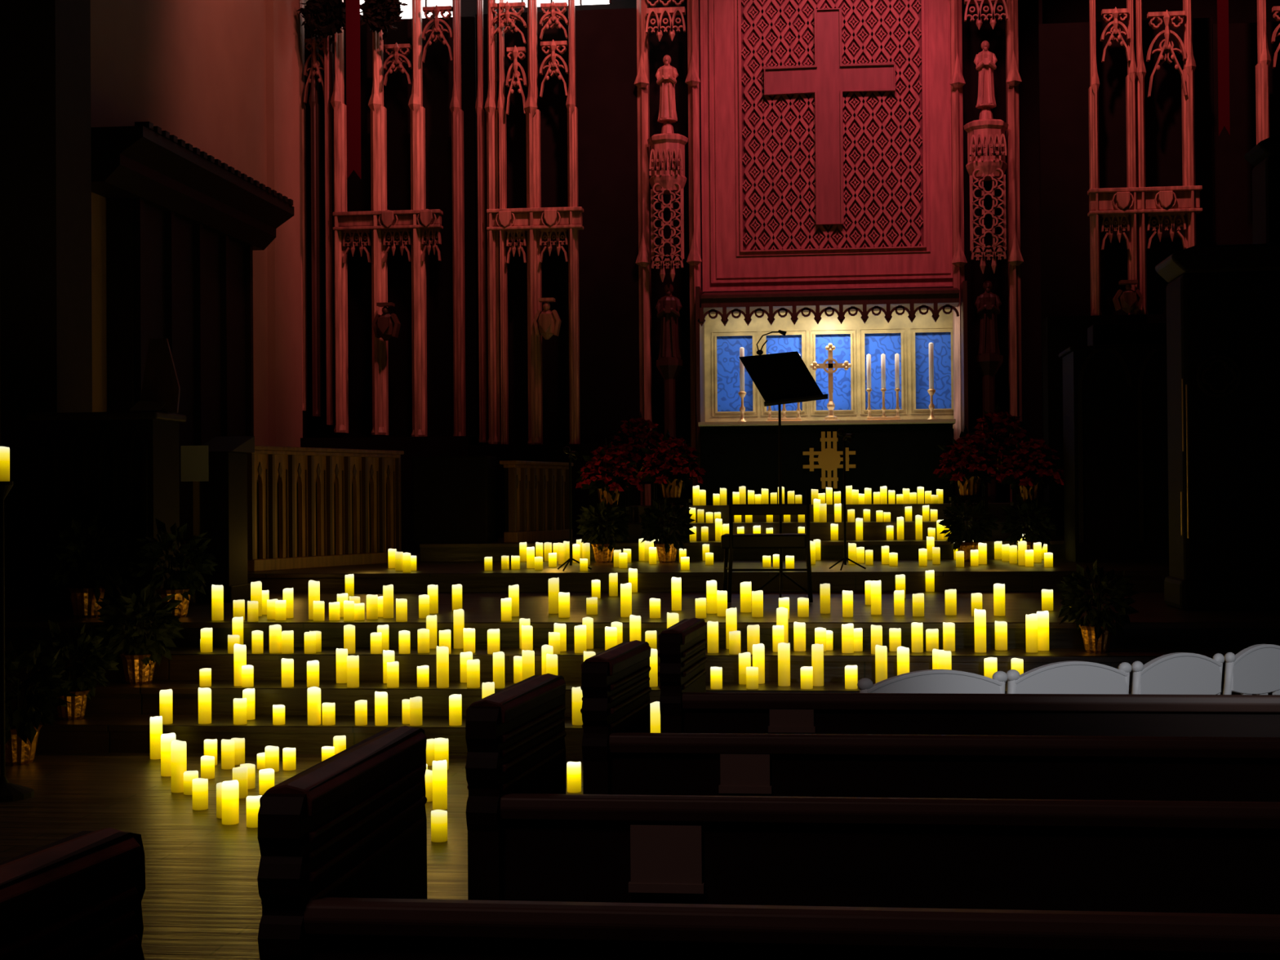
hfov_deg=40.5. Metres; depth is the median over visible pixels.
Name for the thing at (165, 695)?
pillar candle
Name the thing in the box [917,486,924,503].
pillar candle
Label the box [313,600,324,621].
pillar candle
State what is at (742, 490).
pillar candle
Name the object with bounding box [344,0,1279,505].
wall
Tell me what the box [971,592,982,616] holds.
pillar candle
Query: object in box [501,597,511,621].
pillar candle
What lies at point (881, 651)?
pillar candle
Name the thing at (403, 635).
pillar candle
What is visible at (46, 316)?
pillar
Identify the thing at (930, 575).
pillar candle
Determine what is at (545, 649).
pillar candle
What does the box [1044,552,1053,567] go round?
pillar candle
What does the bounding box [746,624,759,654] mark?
pillar candle
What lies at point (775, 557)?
pillar candle
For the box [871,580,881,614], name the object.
pillar candle
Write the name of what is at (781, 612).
pillar candle
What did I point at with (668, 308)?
saint statue
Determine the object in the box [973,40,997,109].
saint statue
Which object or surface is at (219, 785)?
pillar candle
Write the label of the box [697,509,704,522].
pillar candle
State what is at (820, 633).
pillar candle
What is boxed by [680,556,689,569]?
pillar candle
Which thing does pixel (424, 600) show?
pillar candle
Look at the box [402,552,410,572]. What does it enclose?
pillar candle
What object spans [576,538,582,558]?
pillar candle
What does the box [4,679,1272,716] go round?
step
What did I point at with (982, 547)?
pillar candle
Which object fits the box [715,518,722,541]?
pillar candle
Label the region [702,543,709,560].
pillar candle
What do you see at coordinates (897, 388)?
candelabrum
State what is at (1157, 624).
step
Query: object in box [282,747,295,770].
pillar candle
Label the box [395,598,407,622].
pillar candle
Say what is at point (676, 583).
pillar candle
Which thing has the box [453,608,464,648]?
pillar candle
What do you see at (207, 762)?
pillar candle
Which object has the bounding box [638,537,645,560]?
pillar candle
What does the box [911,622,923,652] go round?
pillar candle
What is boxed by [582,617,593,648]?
pillar candle
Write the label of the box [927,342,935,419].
candlestick
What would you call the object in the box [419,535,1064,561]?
step
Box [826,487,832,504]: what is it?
pillar candle
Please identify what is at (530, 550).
pillar candle
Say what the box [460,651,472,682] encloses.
pillar candle
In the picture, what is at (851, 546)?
pillar candle
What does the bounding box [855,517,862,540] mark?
pillar candle
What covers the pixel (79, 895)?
pew
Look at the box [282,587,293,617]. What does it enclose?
pillar candle
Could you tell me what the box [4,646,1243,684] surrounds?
step
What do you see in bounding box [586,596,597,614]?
pillar candle
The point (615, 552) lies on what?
pillar candle
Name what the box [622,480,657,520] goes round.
plant stand
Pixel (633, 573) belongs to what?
pillar candle
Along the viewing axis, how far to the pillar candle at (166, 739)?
10.10 m
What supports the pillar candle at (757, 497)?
on the step at (896, 510)
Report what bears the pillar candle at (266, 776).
on the floor
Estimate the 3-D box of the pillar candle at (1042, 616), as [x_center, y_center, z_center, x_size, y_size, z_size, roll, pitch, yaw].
[2.737,1.024,11.799,0.084,0.269,0.084,-1,-1,6]
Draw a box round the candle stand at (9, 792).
[0,481,34,802]
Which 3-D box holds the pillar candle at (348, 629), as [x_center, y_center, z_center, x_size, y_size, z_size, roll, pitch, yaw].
[-2.007,1.099,11.996,0.078,0.198,0.078,-1,-1,21]
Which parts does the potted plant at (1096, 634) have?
foil pot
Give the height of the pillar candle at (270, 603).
0.151 m
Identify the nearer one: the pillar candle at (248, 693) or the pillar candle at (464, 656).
the pillar candle at (248, 693)
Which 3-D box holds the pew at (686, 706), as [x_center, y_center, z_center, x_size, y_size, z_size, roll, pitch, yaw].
[1.851,1.043,5.409,3.555,1.194,0.580,-1,-1,6]
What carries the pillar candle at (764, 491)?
on the step at (896, 510)
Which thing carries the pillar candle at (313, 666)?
on the step at (119, 697)
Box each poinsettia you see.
[575,439,644,506]
[608,410,672,480]
[636,429,706,499]
[933,425,1005,497]
[965,403,1030,475]
[997,429,1063,502]
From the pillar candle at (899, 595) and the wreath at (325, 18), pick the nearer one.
the pillar candle at (899, 595)
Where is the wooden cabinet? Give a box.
[1155,133,1279,610]
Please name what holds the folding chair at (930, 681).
on the floor
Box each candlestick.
[737,346,746,422]
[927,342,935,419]
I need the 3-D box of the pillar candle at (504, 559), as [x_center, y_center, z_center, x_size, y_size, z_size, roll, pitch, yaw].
[-1.336,0.816,17.196,0.076,0.138,0.076,-1,-1,42]
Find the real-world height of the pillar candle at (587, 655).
0.215 m
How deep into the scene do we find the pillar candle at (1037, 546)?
17.84 m
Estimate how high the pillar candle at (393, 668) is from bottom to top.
0.172 m
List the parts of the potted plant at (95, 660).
foil pot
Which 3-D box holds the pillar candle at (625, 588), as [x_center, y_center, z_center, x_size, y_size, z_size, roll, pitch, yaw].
[-0.103,0.884,12.830,0.083,0.254,0.083,0,-1,-6]
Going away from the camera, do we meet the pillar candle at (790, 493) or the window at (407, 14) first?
the pillar candle at (790, 493)
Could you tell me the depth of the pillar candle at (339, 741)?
10.69 m
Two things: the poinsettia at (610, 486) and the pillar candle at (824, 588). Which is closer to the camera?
the pillar candle at (824, 588)
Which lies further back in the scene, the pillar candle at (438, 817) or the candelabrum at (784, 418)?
the candelabrum at (784, 418)
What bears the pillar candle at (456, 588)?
on the step at (1157, 624)
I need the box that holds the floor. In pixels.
[0,751,582,959]
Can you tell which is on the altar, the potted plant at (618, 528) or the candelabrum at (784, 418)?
the candelabrum at (784, 418)
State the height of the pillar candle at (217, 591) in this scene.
0.266 m
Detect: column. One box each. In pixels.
[634,0,702,505]
[950,0,1023,502]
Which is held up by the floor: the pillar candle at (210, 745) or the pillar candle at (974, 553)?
the pillar candle at (210, 745)
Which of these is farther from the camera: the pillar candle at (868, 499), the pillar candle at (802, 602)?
the pillar candle at (868, 499)
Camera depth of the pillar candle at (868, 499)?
20.55 m
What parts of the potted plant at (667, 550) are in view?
foil pot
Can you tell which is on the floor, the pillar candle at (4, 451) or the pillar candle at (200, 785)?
the pillar candle at (200, 785)
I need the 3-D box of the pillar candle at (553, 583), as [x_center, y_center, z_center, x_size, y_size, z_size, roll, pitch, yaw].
[-0.660,0.882,13.282,0.083,0.276,0.083,0,-1,-45]
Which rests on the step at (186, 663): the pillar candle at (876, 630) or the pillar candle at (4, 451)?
the pillar candle at (876, 630)
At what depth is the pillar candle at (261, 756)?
10.34 m
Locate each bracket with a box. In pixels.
[372,302,400,340]
[533,297,561,339]
[1112,280,1143,313]
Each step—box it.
[4,591,1279,648]
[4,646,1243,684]
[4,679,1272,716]
[27,713,583,756]
[179,553,1168,592]
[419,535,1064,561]
[617,520,1056,541]
[628,502,1042,522]
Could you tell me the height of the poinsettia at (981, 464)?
0.796 m
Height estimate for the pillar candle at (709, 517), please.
0.128 m
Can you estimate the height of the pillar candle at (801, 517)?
0.140 m
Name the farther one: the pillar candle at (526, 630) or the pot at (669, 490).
the pot at (669, 490)
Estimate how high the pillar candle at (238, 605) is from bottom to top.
0.154 m
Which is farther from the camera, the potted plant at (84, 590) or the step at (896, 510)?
the step at (896, 510)
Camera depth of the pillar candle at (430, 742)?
10.42 m
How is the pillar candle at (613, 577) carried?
on the step at (1157, 624)
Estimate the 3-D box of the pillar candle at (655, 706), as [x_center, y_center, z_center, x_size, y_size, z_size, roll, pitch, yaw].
[0.085,1.529,10.612,0.082,0.356,0.082,0,-1,-7]
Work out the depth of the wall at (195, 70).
19.02 m
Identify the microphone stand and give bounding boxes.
[557,446,591,570]
[829,428,866,570]
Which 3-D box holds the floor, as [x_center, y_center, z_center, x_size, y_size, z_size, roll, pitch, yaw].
[1.431,1.676,3.674,16.000,0.100,13.650,-1,-1,6]
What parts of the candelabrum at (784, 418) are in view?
stem, stem, stem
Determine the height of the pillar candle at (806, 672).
0.143 m
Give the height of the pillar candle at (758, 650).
0.262 m
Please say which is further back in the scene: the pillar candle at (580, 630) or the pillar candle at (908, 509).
the pillar candle at (908, 509)
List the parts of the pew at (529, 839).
cap moulding, rail, backrest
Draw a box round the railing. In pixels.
[246,445,404,571]
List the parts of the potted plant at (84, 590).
foil pot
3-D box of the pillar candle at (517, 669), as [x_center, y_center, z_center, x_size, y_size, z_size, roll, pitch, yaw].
[-0.810,1.273,11.688,0.081,0.184,0.081,0,-1,-29]
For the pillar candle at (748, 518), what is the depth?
20.19 m
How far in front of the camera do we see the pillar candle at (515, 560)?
17.14 m
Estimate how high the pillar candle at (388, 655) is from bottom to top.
0.225 m
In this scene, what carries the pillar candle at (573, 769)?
on the floor
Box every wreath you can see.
[296,0,346,44]
[360,0,408,39]
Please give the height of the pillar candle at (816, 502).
0.272 m
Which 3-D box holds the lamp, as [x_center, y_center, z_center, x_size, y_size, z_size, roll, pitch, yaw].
[1.141,-1.203,15.160,0.291,0.211,0.087,-1,-1,30]
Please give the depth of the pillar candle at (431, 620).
12.32 m
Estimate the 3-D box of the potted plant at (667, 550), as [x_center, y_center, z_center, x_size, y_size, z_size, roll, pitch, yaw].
[0.286,0.532,18.674,0.656,0.712,0.623,0,-1,-28]
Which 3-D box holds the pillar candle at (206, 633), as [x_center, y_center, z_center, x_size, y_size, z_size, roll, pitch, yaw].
[-3.042,1.123,12.185,0.082,0.172,0.082,-1,-1,30]
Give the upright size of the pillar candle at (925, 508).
0.187 m
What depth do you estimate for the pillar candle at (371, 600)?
12.76 m
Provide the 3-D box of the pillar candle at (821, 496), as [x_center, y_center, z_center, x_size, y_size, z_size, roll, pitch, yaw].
[2.200,0.226,21.012,0.084,0.139,0.084,0,-1,-12]
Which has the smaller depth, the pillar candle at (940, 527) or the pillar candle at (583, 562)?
the pillar candle at (583, 562)
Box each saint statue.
[655,54,678,123]
[655,283,682,359]
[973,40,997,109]
[974,280,1001,355]
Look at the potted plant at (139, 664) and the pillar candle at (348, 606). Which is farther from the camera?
the pillar candle at (348, 606)
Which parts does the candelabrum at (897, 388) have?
stem, stem, stem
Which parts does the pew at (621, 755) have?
cap moulding, rail, backrest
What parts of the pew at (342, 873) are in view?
cap moulding, rail, backrest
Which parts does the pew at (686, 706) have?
cap moulding, rail, backrest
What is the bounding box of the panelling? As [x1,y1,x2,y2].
[90,121,293,568]
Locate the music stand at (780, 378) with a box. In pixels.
[738,329,827,598]
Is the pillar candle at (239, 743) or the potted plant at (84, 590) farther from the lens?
the potted plant at (84, 590)
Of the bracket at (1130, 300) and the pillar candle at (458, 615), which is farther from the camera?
the bracket at (1130, 300)
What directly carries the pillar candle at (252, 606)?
on the step at (1157, 624)
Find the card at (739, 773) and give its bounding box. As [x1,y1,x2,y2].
[718,754,771,793]
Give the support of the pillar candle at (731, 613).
on the step at (186, 663)
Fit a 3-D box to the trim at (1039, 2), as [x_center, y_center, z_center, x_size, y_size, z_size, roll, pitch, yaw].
[5.221,-3.768,22.546,0.044,8.890,0.100,-1,-1,6]
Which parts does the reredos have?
blue panel, blue panel, moulding, frame, panel frame, panel moulding, backing panel, blue panel, blue panel, blue panel, panel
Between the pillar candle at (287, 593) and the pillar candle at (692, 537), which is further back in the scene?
the pillar candle at (692, 537)
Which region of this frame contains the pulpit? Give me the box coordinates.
[26,338,186,613]
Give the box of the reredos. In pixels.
[695,0,968,502]
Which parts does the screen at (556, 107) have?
rail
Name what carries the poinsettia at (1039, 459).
on the plant stand
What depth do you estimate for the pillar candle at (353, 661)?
11.47 m
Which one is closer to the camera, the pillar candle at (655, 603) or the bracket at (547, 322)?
the pillar candle at (655, 603)
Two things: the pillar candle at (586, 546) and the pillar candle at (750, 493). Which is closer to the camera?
the pillar candle at (586, 546)
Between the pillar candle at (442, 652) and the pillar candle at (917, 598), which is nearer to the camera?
the pillar candle at (442, 652)
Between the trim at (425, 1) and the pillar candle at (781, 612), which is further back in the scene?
the trim at (425, 1)
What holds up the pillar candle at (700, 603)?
on the step at (1157, 624)
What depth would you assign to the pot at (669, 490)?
19.43 m
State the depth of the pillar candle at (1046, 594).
13.12 m
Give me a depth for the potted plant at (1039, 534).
18.21 m
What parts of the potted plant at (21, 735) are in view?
foil pot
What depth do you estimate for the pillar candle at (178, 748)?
9.54 m
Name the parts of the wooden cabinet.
brass rod, brass rod, brass rod, cornice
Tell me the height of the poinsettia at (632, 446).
0.838 m
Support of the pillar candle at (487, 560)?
on the step at (1147, 575)
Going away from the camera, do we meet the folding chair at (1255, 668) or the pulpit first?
the folding chair at (1255, 668)
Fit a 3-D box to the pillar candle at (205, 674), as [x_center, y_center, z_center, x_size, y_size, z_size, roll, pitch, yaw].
[-2.907,1.320,11.612,0.077,0.122,0.077,-1,-1,40]
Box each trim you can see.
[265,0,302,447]
[345,0,611,17]
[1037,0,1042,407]
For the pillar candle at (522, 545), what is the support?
on the step at (1147, 575)
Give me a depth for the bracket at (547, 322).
22.16 m
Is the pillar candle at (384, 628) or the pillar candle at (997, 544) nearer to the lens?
the pillar candle at (384, 628)
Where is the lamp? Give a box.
[756,329,786,355]
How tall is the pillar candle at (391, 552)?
0.202 m
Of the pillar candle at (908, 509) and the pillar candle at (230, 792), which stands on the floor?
the pillar candle at (230, 792)
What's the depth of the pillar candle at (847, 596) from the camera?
12.61 m
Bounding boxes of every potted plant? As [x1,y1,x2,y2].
[0,638,77,764]
[30,619,119,719]
[40,513,137,617]
[88,578,183,684]
[128,518,217,617]
[575,497,631,562]
[639,497,695,562]
[937,493,999,561]
[999,493,1058,550]
[1056,559,1138,653]
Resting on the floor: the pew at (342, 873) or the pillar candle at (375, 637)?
the pew at (342, 873)
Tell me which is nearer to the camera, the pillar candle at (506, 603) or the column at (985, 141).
the pillar candle at (506, 603)
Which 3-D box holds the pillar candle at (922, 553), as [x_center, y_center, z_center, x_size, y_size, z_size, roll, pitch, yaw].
[2.808,0.766,17.228,0.082,0.173,0.082,0,-1,-44]
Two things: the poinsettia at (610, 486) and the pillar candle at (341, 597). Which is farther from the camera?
the poinsettia at (610, 486)
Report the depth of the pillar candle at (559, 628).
12.02 m
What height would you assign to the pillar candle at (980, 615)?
0.294 m
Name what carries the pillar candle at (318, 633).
on the step at (186, 663)
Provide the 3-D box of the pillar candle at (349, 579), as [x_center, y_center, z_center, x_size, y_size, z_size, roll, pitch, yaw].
[-2.599,0.949,15.533,0.079,0.219,0.079,0,-1,-36]
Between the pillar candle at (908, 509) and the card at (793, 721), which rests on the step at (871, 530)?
the pillar candle at (908, 509)
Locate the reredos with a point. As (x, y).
(826, 161)
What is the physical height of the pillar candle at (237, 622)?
0.226 m
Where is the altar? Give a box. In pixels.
[697,418,955,505]
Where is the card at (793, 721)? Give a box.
[768,709,815,733]
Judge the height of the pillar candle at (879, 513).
0.134 m
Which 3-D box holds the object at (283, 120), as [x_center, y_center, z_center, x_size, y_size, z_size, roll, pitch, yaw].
[-4.564,-5.088,22.240,0.100,12.100,1.100,-1,-1,6]
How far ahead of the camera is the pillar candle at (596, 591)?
15.19 m
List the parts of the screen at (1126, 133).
rail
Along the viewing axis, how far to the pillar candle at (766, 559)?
17.22 m
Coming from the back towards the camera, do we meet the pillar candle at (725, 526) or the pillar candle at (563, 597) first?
the pillar candle at (725, 526)
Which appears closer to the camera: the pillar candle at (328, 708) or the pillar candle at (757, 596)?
the pillar candle at (328, 708)
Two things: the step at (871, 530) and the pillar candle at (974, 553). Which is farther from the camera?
the step at (871, 530)
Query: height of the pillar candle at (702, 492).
0.194 m
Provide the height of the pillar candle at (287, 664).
0.190 m
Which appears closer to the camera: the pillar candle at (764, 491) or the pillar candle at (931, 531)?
the pillar candle at (931, 531)
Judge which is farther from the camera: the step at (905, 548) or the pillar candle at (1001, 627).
the step at (905, 548)
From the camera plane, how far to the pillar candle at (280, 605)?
12.72 m
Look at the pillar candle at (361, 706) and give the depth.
10.93 m
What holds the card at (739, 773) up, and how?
attached to the pew at (621, 755)
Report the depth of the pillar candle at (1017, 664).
11.32 m
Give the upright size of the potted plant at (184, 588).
0.754 m
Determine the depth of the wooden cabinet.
13.04 m
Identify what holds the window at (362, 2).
attached to the trim at (425, 1)
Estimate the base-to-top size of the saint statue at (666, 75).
0.870 m
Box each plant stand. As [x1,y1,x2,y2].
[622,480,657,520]
[651,498,691,542]
[982,475,1017,502]
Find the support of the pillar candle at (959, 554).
on the step at (1147, 575)
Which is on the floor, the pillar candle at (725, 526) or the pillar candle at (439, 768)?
the pillar candle at (439, 768)
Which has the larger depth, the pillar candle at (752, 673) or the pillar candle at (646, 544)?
the pillar candle at (646, 544)
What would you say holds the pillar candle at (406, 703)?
on the step at (92, 733)
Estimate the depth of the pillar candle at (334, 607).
12.67 m
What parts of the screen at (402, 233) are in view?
rail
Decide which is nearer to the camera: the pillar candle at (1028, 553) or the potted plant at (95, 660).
the potted plant at (95, 660)
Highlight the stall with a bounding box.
[499,460,573,542]
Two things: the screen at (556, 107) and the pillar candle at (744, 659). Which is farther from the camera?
the screen at (556, 107)
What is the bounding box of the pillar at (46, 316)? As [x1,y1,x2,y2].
[0,0,92,606]
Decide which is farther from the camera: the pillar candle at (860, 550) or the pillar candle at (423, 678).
the pillar candle at (860, 550)
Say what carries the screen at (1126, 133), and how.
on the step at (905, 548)
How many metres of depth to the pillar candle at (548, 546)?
19.31 m
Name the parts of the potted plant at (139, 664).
foil pot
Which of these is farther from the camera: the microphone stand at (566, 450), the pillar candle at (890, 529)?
the pillar candle at (890, 529)
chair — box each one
[720,490,813,602]
[857,669,1008,693]
[1005,661,1132,693]
[1131,652,1224,694]
[1222,644,1279,694]
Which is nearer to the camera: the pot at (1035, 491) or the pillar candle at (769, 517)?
the pot at (1035, 491)
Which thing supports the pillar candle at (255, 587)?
on the step at (1157, 624)
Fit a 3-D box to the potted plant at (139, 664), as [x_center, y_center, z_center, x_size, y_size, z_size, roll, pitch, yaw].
[-3.425,1.032,11.869,0.623,0.712,0.656,-1,-1,6]
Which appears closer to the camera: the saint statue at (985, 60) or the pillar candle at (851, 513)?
the pillar candle at (851, 513)
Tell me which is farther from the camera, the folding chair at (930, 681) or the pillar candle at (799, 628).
the pillar candle at (799, 628)
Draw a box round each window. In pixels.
[360,0,364,14]
[400,0,453,18]
[496,0,609,7]
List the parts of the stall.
rail, rail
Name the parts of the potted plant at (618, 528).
foil pot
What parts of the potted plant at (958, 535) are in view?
foil pot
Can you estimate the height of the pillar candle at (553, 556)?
0.148 m
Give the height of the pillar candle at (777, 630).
0.183 m
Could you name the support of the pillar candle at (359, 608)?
on the step at (1157, 624)
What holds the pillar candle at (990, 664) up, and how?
on the step at (119, 697)
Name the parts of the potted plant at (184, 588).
foil pot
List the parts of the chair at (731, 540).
leg, leg, seat, backrest, leg, leg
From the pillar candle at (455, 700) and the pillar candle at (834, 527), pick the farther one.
the pillar candle at (834, 527)
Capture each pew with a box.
[0,827,145,959]
[257,725,1279,959]
[465,673,1279,914]
[580,640,1279,801]
[657,617,1279,737]
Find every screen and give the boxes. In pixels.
[299,0,477,553]
[470,0,640,537]
[1038,0,1214,535]
[1212,0,1279,244]
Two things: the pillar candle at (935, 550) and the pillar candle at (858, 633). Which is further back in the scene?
the pillar candle at (935, 550)
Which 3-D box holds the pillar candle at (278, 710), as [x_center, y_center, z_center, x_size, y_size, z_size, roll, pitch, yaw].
[-2.292,1.488,11.018,0.077,0.124,0.077,-1,-1,20]
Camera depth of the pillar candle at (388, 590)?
12.88 m
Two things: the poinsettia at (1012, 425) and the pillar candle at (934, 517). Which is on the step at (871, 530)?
the pillar candle at (934, 517)
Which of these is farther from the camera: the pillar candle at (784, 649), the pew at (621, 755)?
the pillar candle at (784, 649)
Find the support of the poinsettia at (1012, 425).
on the plant stand at (984, 489)
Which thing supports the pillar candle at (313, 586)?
on the step at (1157, 624)
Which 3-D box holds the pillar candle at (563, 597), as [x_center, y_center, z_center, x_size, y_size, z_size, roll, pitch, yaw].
[-0.560,0.920,12.820,0.083,0.189,0.083,0,-1,-20]
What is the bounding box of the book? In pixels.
[628,824,704,893]
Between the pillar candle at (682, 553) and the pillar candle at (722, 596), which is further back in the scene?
the pillar candle at (682, 553)
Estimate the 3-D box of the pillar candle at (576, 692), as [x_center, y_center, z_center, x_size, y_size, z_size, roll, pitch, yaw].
[-0.385,1.413,10.893,0.084,0.241,0.084,-1,-1,17]
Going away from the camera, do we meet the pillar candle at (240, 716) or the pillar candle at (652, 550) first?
the pillar candle at (240, 716)
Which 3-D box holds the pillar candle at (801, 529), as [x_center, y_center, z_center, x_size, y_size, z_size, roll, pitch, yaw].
[1.835,0.607,19.733,0.077,0.158,0.077,0,-1,-25]
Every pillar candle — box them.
[0,446,9,481]
[150,715,162,759]
[159,688,173,724]
[160,733,175,776]
[170,739,186,792]
[183,770,198,795]
[192,777,208,810]
[198,687,211,724]
[199,667,211,687]
[200,627,212,653]
[200,755,214,779]
[204,738,217,765]
[211,584,223,620]
[216,782,222,818]
[221,738,235,769]
[222,779,239,825]
[227,635,239,653]
[231,616,243,644]
[231,737,244,764]
[232,765,248,798]
[233,599,244,620]
[233,643,246,686]
[233,697,247,724]
[240,763,255,789]
[241,664,253,687]
[242,688,254,719]
[246,795,262,827]
[247,600,257,622]
[250,581,262,616]
[251,630,263,653]
[257,752,265,769]
[258,768,274,795]
[262,590,269,614]
[264,745,279,772]
[266,599,277,619]
[269,624,281,653]
[272,704,284,724]
[275,600,286,620]
[281,630,293,653]
[281,657,293,687]
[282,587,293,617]
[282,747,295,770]
[304,631,315,653]
[306,660,319,687]
[306,686,320,725]
[308,580,319,619]
[309,631,321,652]
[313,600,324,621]
[321,746,334,761]
[322,702,335,725]
[328,601,339,620]
[333,735,346,755]
[336,648,347,683]
[337,593,347,617]
[343,600,354,621]
[343,624,355,653]
[345,573,354,598]
[346,655,359,688]
[349,595,359,603]
[354,603,364,620]
[355,699,367,725]
[366,594,377,619]
[370,631,382,653]
[374,691,387,725]
[377,595,382,617]
[377,624,388,650]
[382,584,393,617]
[382,649,394,683]
[386,661,399,688]
[387,548,396,568]
[395,551,403,570]
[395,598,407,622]
[398,630,410,653]
[401,698,409,724]
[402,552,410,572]
[409,696,422,725]
[410,555,416,570]
[417,628,429,653]
[417,665,429,687]
[418,594,429,618]
[424,768,432,801]
[426,614,437,648]
[426,738,434,765]
[427,584,438,613]
[431,809,447,842]
[432,760,447,809]
[434,737,448,769]
[436,645,448,688]
[439,629,451,653]
[448,693,462,725]
[452,583,462,610]
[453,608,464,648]
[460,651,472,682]
[462,627,475,653]
[466,658,479,688]
[481,681,494,698]
[484,556,492,570]
[487,628,499,653]
[493,651,504,688]
[501,555,509,569]
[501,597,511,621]
[508,584,519,616]
[511,555,519,569]
[513,655,522,683]
[519,542,526,561]
[519,617,529,648]
[521,625,533,651]
[521,649,534,679]
[526,546,534,568]
[534,556,542,569]
[535,542,542,556]
[541,644,553,675]
[544,542,551,561]
[546,653,557,675]
[548,552,556,567]
[548,577,559,613]
[548,631,559,654]
[553,542,558,561]
[554,622,566,651]
[558,542,565,564]
[558,591,569,617]
[563,541,569,560]
[566,761,581,792]
[571,686,582,725]
[572,543,580,562]
[574,624,586,653]
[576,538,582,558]
[579,558,587,571]
[582,542,590,564]
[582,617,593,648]
[583,650,595,661]
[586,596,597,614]
[591,579,600,598]
[604,626,617,650]
[608,573,617,595]
[611,621,622,644]
[613,549,621,567]
[618,552,627,568]
[620,582,631,617]
[623,548,631,562]
[628,568,637,592]
[629,614,640,641]
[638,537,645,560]
[644,541,651,561]
[644,630,657,648]
[648,546,656,564]
[648,648,657,686]
[649,598,660,618]
[650,701,660,733]
[651,539,658,560]
[666,612,679,628]
[671,577,681,610]
[679,548,686,563]
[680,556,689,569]
[688,507,695,522]
[689,526,696,541]
[693,485,699,505]
[695,597,706,618]
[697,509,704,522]
[699,489,706,505]
[701,526,708,541]
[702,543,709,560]
[705,552,713,564]
[706,511,713,523]
[706,579,716,613]
[706,621,718,653]
[710,666,722,688]
[713,493,719,505]
[714,511,720,522]
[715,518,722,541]
[716,590,727,616]
[720,488,726,505]
[722,523,728,534]
[725,607,737,648]
[728,631,740,654]
[733,491,739,504]
[733,515,741,522]
[737,526,744,533]
[738,485,746,504]
[738,652,751,684]
[740,581,751,612]
[745,515,752,522]
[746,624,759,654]
[746,666,758,688]
[747,489,754,504]
[751,590,763,617]
[752,643,764,684]
[753,525,760,533]
[755,493,761,503]
[761,488,768,503]
[762,555,770,567]
[766,515,773,522]
[766,527,773,533]
[770,492,777,503]
[772,625,783,652]
[773,554,779,567]
[776,607,788,643]
[777,486,784,503]
[777,642,790,686]
[778,597,789,619]
[783,515,790,521]
[785,555,794,568]
[787,490,794,503]
[793,622,805,651]
[795,494,801,503]
[797,597,808,617]
[798,515,804,522]
[798,526,804,533]
[800,666,813,688]
[809,541,815,564]
[811,488,817,504]
[811,643,823,686]
[813,498,820,521]
[813,538,820,559]
[814,626,826,651]
[817,493,825,503]
[818,503,826,522]
[819,583,830,613]
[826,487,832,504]
[826,630,832,650]
[830,523,838,540]
[833,491,840,503]
[834,503,841,522]
[841,622,853,653]
[842,590,853,617]
[844,665,857,688]
[845,485,852,504]
[847,509,854,522]
[848,542,856,564]
[852,489,858,504]
[853,627,862,651]
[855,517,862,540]
[856,546,864,563]
[858,493,864,504]
[863,509,870,521]
[864,487,871,504]
[865,549,873,564]
[865,580,871,604]
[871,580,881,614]
[871,624,882,654]
[873,491,879,504]
[875,510,883,522]
[875,644,887,683]
[880,485,887,504]
[881,545,888,564]
[883,511,890,521]
[886,525,893,539]
[888,489,895,503]
[888,552,897,565]
[888,627,901,651]
[893,590,904,615]
[895,574,905,598]
[896,493,903,503]
[897,516,903,539]
[897,646,909,675]
[902,488,909,503]
[905,506,911,520]
[909,492,916,503]
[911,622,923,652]
[912,593,924,616]
[915,515,922,539]
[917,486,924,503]
[918,548,927,565]
[922,505,928,520]
[924,490,931,503]
[925,569,934,591]
[925,628,938,651]
[926,536,934,559]
[928,527,935,541]
[930,494,937,503]
[930,509,937,521]
[932,546,940,564]
[932,648,943,669]
[936,488,942,503]
[936,520,943,539]
[937,649,951,670]
[942,622,955,651]
[943,524,951,539]
[944,589,956,615]
[953,548,957,559]
[955,551,964,567]
[970,549,978,565]
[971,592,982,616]
[973,608,986,653]
[977,542,986,564]
[983,657,997,678]
[993,583,1004,616]
[994,541,1001,559]
[995,620,1007,650]
[1001,543,1009,561]
[1008,545,1017,564]
[1010,657,1023,675]
[1017,540,1026,565]
[1025,549,1033,566]
[1025,613,1038,653]
[1033,542,1041,562]
[1036,610,1048,650]
[1041,543,1047,559]
[1041,589,1053,610]
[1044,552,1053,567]
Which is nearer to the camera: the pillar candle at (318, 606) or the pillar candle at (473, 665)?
the pillar candle at (473, 665)
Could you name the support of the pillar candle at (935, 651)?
on the step at (119, 697)
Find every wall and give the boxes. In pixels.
[0,0,307,446]
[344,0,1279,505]
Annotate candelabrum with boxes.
[765,353,802,421]
[865,353,902,420]
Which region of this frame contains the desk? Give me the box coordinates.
[180,435,254,602]
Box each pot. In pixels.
[597,486,619,506]
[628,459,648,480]
[660,478,682,499]
[957,475,981,497]
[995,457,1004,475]
[1019,480,1044,502]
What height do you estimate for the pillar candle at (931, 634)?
0.151 m
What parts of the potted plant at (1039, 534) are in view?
foil pot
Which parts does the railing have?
rail, rail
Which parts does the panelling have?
panel, cornice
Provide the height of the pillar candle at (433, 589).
0.225 m
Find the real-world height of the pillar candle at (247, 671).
0.143 m

